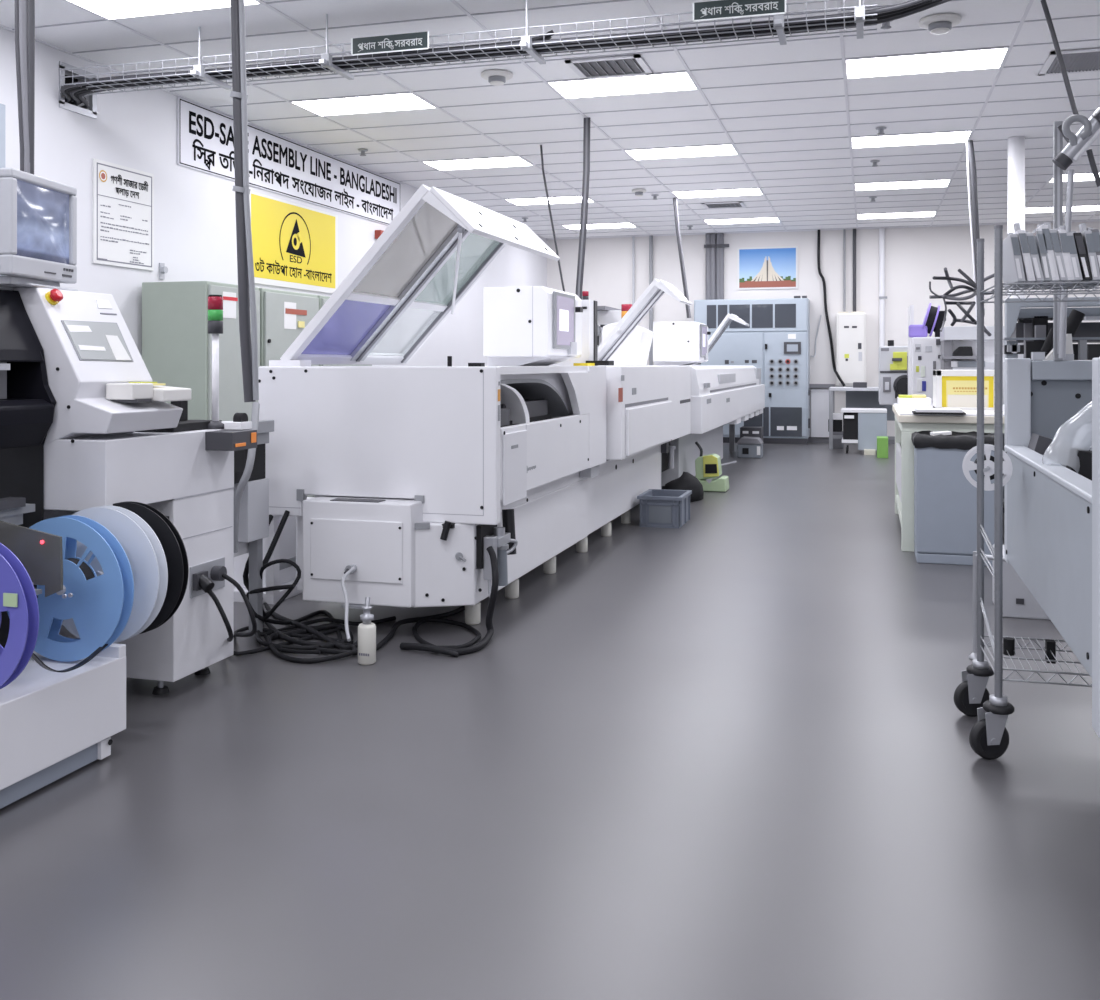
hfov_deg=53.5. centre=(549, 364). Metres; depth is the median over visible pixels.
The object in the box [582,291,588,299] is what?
tower
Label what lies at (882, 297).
conduit
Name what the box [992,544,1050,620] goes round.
box
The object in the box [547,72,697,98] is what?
recessed light
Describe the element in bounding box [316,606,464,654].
power cable
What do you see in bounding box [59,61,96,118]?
trim
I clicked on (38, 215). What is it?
monitor
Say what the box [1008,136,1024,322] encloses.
column
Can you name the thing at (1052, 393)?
machine
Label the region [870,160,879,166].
sprinkler
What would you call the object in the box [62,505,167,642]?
reel
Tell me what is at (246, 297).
conduit
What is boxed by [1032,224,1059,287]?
tray
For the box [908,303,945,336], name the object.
reel
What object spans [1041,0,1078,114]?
pipe
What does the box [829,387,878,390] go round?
countertop
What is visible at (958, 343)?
machine
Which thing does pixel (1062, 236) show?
tray
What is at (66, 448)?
machine
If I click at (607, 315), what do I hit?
printer
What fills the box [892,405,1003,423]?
countertop
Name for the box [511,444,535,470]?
print
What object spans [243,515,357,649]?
power cable
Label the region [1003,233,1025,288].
tray
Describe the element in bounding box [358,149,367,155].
sprinkler
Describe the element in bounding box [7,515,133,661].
reel
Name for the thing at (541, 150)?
pipe
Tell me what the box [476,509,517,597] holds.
unit
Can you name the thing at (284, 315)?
tall cabinet
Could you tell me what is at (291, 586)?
power cable
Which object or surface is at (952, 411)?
keyboard
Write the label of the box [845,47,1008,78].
recessed light
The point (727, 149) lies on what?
recessed light
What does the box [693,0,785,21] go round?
sign
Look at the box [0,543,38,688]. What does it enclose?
reel
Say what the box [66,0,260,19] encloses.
recessed light
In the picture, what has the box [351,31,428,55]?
sign
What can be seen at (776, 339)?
tall cabinet
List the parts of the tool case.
lid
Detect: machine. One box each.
[0,286,256,808]
[258,184,605,624]
[598,279,764,488]
[879,340,907,404]
[912,337,940,403]
[940,326,1024,512]
[969,108,1099,737]
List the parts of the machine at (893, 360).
knob, warning panel, warning panel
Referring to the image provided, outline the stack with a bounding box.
[897,397,930,405]
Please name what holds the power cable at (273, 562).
on the floor
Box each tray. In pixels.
[60,0,876,94]
[727,409,762,423]
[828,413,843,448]
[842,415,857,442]
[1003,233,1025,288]
[1013,223,1035,288]
[1022,231,1044,288]
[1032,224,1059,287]
[1033,229,1049,287]
[1043,222,1067,287]
[1051,228,1074,287]
[1059,231,1082,287]
[1066,231,1092,287]
[1075,223,1099,287]
[1084,228,1099,286]
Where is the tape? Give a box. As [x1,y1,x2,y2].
[31,644,107,671]
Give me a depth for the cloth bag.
11.02 m
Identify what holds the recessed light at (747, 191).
in the ceiling
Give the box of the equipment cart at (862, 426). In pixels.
[841,408,886,452]
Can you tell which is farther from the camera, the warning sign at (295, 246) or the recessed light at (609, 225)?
the recessed light at (609, 225)
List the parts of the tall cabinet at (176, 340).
door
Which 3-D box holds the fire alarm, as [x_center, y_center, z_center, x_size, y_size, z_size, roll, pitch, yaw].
[-2.072,-1.624,13.771,0.100,0.110,0.460,0,0,16]
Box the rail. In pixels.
[809,384,834,387]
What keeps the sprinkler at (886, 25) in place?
attached to the ceiling
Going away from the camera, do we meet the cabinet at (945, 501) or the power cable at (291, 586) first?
the power cable at (291, 586)
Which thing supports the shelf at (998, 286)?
attached to the wire cart at (989, 737)
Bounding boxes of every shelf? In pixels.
[980,281,1099,302]
[980,635,1091,686]
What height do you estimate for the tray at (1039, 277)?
0.182 m
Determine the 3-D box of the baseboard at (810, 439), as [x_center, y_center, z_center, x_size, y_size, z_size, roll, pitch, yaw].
[5.750,1.334,19.150,12.100,0.100,0.012,0,0,16]
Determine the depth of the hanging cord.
19.33 m
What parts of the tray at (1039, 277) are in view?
label plate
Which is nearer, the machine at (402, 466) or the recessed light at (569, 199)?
the machine at (402, 466)
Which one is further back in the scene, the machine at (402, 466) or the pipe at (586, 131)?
the pipe at (586, 131)
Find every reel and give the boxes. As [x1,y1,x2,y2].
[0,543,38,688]
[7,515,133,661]
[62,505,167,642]
[113,501,188,633]
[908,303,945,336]
[962,444,1012,490]
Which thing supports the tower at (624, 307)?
on the machine at (721, 395)
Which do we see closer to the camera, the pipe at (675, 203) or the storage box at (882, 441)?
the pipe at (675, 203)
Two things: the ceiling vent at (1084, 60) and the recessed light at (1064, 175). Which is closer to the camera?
the ceiling vent at (1084, 60)
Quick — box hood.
[0,289,43,361]
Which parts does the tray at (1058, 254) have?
label plate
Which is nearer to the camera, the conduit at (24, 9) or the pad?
the conduit at (24, 9)
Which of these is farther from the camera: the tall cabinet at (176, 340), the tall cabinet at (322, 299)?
the tall cabinet at (322, 299)
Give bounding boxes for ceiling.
[0,0,1099,238]
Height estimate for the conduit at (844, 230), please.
1.463 m
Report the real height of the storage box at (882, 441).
0.300 m
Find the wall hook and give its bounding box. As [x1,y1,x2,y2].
[159,263,167,278]
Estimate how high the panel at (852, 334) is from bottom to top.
0.611 m
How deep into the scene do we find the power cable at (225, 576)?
4.76 m
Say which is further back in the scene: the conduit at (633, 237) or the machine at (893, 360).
the conduit at (633, 237)
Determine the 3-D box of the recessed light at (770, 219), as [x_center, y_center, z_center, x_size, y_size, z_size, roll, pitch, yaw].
[3.196,-2.400,18.142,1.196,0.013,0.598,0,0,16]
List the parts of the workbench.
panel, leg, leg, panel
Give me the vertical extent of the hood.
0.274 m
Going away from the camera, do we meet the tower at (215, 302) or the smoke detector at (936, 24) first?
the tower at (215, 302)
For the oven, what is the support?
on the floor
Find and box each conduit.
[14,0,34,174]
[230,0,258,401]
[632,236,652,364]
[704,233,728,299]
[843,229,855,311]
[879,228,886,346]
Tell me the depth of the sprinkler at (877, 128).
11.01 m
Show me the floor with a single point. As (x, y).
(726, 754)
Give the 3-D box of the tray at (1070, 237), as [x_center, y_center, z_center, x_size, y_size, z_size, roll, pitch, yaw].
[1.882,-0.385,3.991,0.057,0.179,0.403,0,0,16]
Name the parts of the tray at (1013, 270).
label plate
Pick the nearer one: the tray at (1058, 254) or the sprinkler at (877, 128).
the tray at (1058, 254)
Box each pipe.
[540,145,564,291]
[576,117,589,299]
[673,198,690,317]
[966,141,976,325]
[967,140,979,283]
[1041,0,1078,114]
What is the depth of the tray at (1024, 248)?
3.84 m
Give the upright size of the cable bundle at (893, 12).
0.232 m
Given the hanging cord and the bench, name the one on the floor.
the bench
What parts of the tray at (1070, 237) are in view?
label plate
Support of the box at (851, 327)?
attached to the wall at (913, 256)
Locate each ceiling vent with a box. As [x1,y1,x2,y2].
[565,55,652,79]
[701,201,745,208]
[1038,48,1099,75]
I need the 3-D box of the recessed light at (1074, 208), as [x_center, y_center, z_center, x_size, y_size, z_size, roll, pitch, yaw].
[8.199,-2.400,16.665,0.478,0.013,0.620,0,0,16]
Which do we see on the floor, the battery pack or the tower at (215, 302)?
the battery pack
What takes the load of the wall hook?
attached to the wall at (195, 239)
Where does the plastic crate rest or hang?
on the floor
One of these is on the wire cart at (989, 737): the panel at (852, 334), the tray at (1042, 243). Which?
the tray at (1042, 243)
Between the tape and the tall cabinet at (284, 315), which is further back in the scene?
the tall cabinet at (284, 315)
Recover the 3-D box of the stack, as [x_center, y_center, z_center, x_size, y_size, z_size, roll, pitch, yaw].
[3.298,0.328,9.882,0.280,0.063,0.420,0,0,16]
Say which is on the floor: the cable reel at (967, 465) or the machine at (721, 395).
the machine at (721, 395)
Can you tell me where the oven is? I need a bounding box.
[483,286,690,552]
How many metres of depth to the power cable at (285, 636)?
5.64 m
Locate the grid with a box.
[0,0,1099,239]
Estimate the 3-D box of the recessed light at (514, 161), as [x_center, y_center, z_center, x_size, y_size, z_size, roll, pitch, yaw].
[-0.856,-2.400,12.970,1.196,0.013,0.598,0,0,16]
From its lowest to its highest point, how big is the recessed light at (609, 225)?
0.013 m
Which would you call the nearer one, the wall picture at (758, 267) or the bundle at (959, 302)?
the bundle at (959, 302)
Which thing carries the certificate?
attached to the wall at (195, 239)
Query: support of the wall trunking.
attached to the wall at (195, 239)
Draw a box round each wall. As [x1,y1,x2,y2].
[0,27,546,365]
[547,221,1099,436]
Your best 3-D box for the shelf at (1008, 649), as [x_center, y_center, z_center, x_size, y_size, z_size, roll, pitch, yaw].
[2.269,1.087,3.890,1.332,0.047,0.487,0,0,16]
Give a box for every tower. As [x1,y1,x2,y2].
[208,295,223,428]
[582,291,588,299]
[621,304,632,318]
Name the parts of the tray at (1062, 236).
label plate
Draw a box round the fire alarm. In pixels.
[375,230,395,242]
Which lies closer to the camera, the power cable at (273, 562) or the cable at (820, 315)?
the power cable at (273, 562)
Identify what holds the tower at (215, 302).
on the machine at (66, 448)
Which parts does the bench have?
leg, panel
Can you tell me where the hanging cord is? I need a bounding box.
[817,230,844,386]
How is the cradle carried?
on the machine at (66, 448)
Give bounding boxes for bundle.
[60,0,950,108]
[929,267,993,335]
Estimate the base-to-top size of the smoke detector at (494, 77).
0.085 m
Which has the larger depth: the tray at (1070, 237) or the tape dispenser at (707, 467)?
the tape dispenser at (707, 467)
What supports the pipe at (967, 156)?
hanging from the ceiling
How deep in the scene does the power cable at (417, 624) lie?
5.54 m
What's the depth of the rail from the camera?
19.31 m
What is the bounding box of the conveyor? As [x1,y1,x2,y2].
[234,402,273,635]
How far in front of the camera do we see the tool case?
16.18 m
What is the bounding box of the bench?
[829,387,894,449]
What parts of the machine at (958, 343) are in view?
panel, panel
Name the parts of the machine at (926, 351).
switch panel, display frame, switch panel, switch panel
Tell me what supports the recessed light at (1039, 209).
in the ceiling
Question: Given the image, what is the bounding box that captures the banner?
[177,97,399,224]
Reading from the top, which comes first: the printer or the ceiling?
the ceiling
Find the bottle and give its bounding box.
[358,597,375,664]
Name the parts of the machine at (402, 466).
support post, plate, glass pane, box door, fitting plate, panel, lid frame, latch handle, access door, arch panel, panel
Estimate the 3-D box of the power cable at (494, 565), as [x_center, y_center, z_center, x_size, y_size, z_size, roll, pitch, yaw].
[-0.442,1.155,5.333,0.526,0.462,0.273,0,0,-34]
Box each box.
[837,311,865,385]
[853,382,866,387]
[877,436,887,457]
[933,370,993,409]
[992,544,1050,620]
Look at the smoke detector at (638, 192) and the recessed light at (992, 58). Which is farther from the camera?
the smoke detector at (638, 192)
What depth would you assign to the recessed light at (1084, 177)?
13.93 m
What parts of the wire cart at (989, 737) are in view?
post, post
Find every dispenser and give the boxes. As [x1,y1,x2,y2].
[695,441,728,491]
[933,311,945,336]
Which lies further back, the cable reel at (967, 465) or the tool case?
the tool case
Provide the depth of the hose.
5.33 m
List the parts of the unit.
mounting plate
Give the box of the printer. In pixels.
[550,306,620,365]
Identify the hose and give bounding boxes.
[341,566,355,640]
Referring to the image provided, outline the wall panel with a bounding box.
[811,389,828,436]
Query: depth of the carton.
16.74 m
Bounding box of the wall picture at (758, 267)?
[738,246,797,289]
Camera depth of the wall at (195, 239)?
9.74 m
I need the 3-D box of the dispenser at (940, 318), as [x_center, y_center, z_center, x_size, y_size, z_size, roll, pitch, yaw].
[3.983,-0.414,11.156,0.207,0.272,0.150,0,0,16]
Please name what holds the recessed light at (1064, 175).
in the ceiling
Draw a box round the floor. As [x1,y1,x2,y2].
[0,442,1099,999]
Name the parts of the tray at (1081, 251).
label plate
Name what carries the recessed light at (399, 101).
in the ceiling
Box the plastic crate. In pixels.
[637,489,691,528]
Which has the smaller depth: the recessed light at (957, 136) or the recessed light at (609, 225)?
the recessed light at (957, 136)
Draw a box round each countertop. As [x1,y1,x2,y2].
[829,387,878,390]
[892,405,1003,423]
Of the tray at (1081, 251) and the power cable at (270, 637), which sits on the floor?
the power cable at (270, 637)
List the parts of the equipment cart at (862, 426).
panel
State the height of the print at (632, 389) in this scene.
0.290 m
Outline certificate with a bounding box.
[92,158,153,270]
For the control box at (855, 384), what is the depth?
17.80 m
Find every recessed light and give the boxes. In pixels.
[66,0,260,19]
[291,92,435,115]
[423,156,532,170]
[504,196,593,204]
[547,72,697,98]
[561,223,635,229]
[624,144,737,159]
[672,188,762,197]
[704,217,779,224]
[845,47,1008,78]
[851,131,971,148]
[855,179,950,190]
[857,211,936,218]
[1025,207,1052,212]
[1063,174,1066,181]
[1072,205,1099,211]
[1074,173,1094,180]
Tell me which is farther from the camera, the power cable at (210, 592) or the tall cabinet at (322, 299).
the tall cabinet at (322, 299)
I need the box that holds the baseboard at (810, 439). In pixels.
[808,437,894,443]
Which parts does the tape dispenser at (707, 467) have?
frame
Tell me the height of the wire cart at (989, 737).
1.912 m
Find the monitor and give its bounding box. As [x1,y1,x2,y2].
[0,168,77,290]
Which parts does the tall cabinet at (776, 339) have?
door, name plate, header panel, door, name plate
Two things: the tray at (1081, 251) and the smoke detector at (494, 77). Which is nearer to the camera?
the tray at (1081, 251)
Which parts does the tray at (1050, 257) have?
label plate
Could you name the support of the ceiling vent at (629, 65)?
in the ceiling
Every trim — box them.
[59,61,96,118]
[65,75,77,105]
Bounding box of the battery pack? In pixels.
[740,426,762,440]
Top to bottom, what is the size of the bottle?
0.304 m
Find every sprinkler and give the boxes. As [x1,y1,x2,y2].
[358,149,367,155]
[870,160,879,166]
[875,127,886,134]
[881,21,891,29]
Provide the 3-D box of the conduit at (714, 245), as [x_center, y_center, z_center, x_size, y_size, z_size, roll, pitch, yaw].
[3.044,-1.790,19.875,0.456,1.213,0.122,0,0,16]
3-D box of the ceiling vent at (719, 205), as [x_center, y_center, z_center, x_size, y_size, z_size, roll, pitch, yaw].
[2.607,-2.389,16.332,0.600,0.017,0.560,0,0,16]
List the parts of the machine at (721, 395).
lid frame, lid panel, lid frame, lid panel, panel, leg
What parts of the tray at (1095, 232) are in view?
label plate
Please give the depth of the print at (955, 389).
8.74 m
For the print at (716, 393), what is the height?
0.264 m
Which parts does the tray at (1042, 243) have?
label plate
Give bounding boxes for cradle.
[106,382,190,402]
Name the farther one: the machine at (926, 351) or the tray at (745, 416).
the tray at (745, 416)
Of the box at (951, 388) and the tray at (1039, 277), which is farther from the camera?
the box at (951, 388)
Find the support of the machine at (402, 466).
on the floor
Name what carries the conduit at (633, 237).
attached to the wall at (913, 256)
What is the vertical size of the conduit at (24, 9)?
2.038 m
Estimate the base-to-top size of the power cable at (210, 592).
0.468 m
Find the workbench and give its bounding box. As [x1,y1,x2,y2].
[892,403,1003,551]
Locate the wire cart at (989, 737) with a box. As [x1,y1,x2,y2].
[954,225,1099,759]
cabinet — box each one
[142,281,259,420]
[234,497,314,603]
[259,288,318,496]
[317,295,371,365]
[694,296,809,443]
[911,431,993,565]
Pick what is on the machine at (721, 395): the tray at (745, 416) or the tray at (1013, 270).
the tray at (745, 416)
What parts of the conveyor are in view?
panel, leg, rail frame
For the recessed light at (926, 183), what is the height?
0.013 m
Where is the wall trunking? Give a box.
[0,103,4,275]
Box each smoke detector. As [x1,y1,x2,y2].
[481,70,512,85]
[632,189,645,196]
[919,14,960,34]
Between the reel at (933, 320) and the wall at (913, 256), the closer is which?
the reel at (933, 320)
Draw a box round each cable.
[208,590,341,655]
[222,573,352,643]
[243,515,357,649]
[246,584,341,647]
[255,625,356,663]
[260,559,320,654]
[260,610,395,635]
[263,510,352,645]
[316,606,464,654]
[400,546,498,654]
[412,618,480,656]
[811,315,821,356]
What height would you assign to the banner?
0.600 m
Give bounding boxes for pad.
[899,395,925,397]
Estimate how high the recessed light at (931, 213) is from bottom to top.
0.013 m
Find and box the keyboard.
[912,408,965,414]
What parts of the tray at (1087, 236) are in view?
label plate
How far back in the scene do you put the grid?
10.45 m
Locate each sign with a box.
[249,191,337,293]
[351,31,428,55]
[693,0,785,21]
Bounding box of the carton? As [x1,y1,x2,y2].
[864,449,875,454]
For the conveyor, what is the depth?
5.51 m
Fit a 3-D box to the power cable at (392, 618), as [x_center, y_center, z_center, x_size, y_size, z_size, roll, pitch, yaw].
[-1.250,1.368,5.753,0.760,0.035,0.484,0,0,11]
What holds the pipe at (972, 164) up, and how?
hanging from the ceiling
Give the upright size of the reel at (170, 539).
0.500 m
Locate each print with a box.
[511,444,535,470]
[618,375,689,403]
[704,383,729,403]
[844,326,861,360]
[953,387,986,391]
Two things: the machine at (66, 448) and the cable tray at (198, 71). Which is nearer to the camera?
the machine at (66, 448)
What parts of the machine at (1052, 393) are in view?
leg, gantry post, corner post, slide rail, gantry frame, panel, swing arm, corner post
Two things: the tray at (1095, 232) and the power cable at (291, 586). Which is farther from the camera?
the power cable at (291, 586)
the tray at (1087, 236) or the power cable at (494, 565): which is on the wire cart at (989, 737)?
the tray at (1087, 236)
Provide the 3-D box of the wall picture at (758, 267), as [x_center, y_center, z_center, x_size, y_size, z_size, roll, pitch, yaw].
[3.924,-1.748,19.670,1.064,0.757,0.035,0,0,16]
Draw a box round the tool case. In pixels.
[736,436,763,457]
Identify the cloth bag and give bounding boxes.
[664,472,703,501]
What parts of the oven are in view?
post, door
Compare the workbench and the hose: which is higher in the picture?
the workbench
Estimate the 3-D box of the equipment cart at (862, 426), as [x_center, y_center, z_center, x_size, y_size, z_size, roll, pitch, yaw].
[4.951,1.037,17.192,0.686,0.691,0.620,0,0,16]
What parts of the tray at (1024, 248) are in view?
label plate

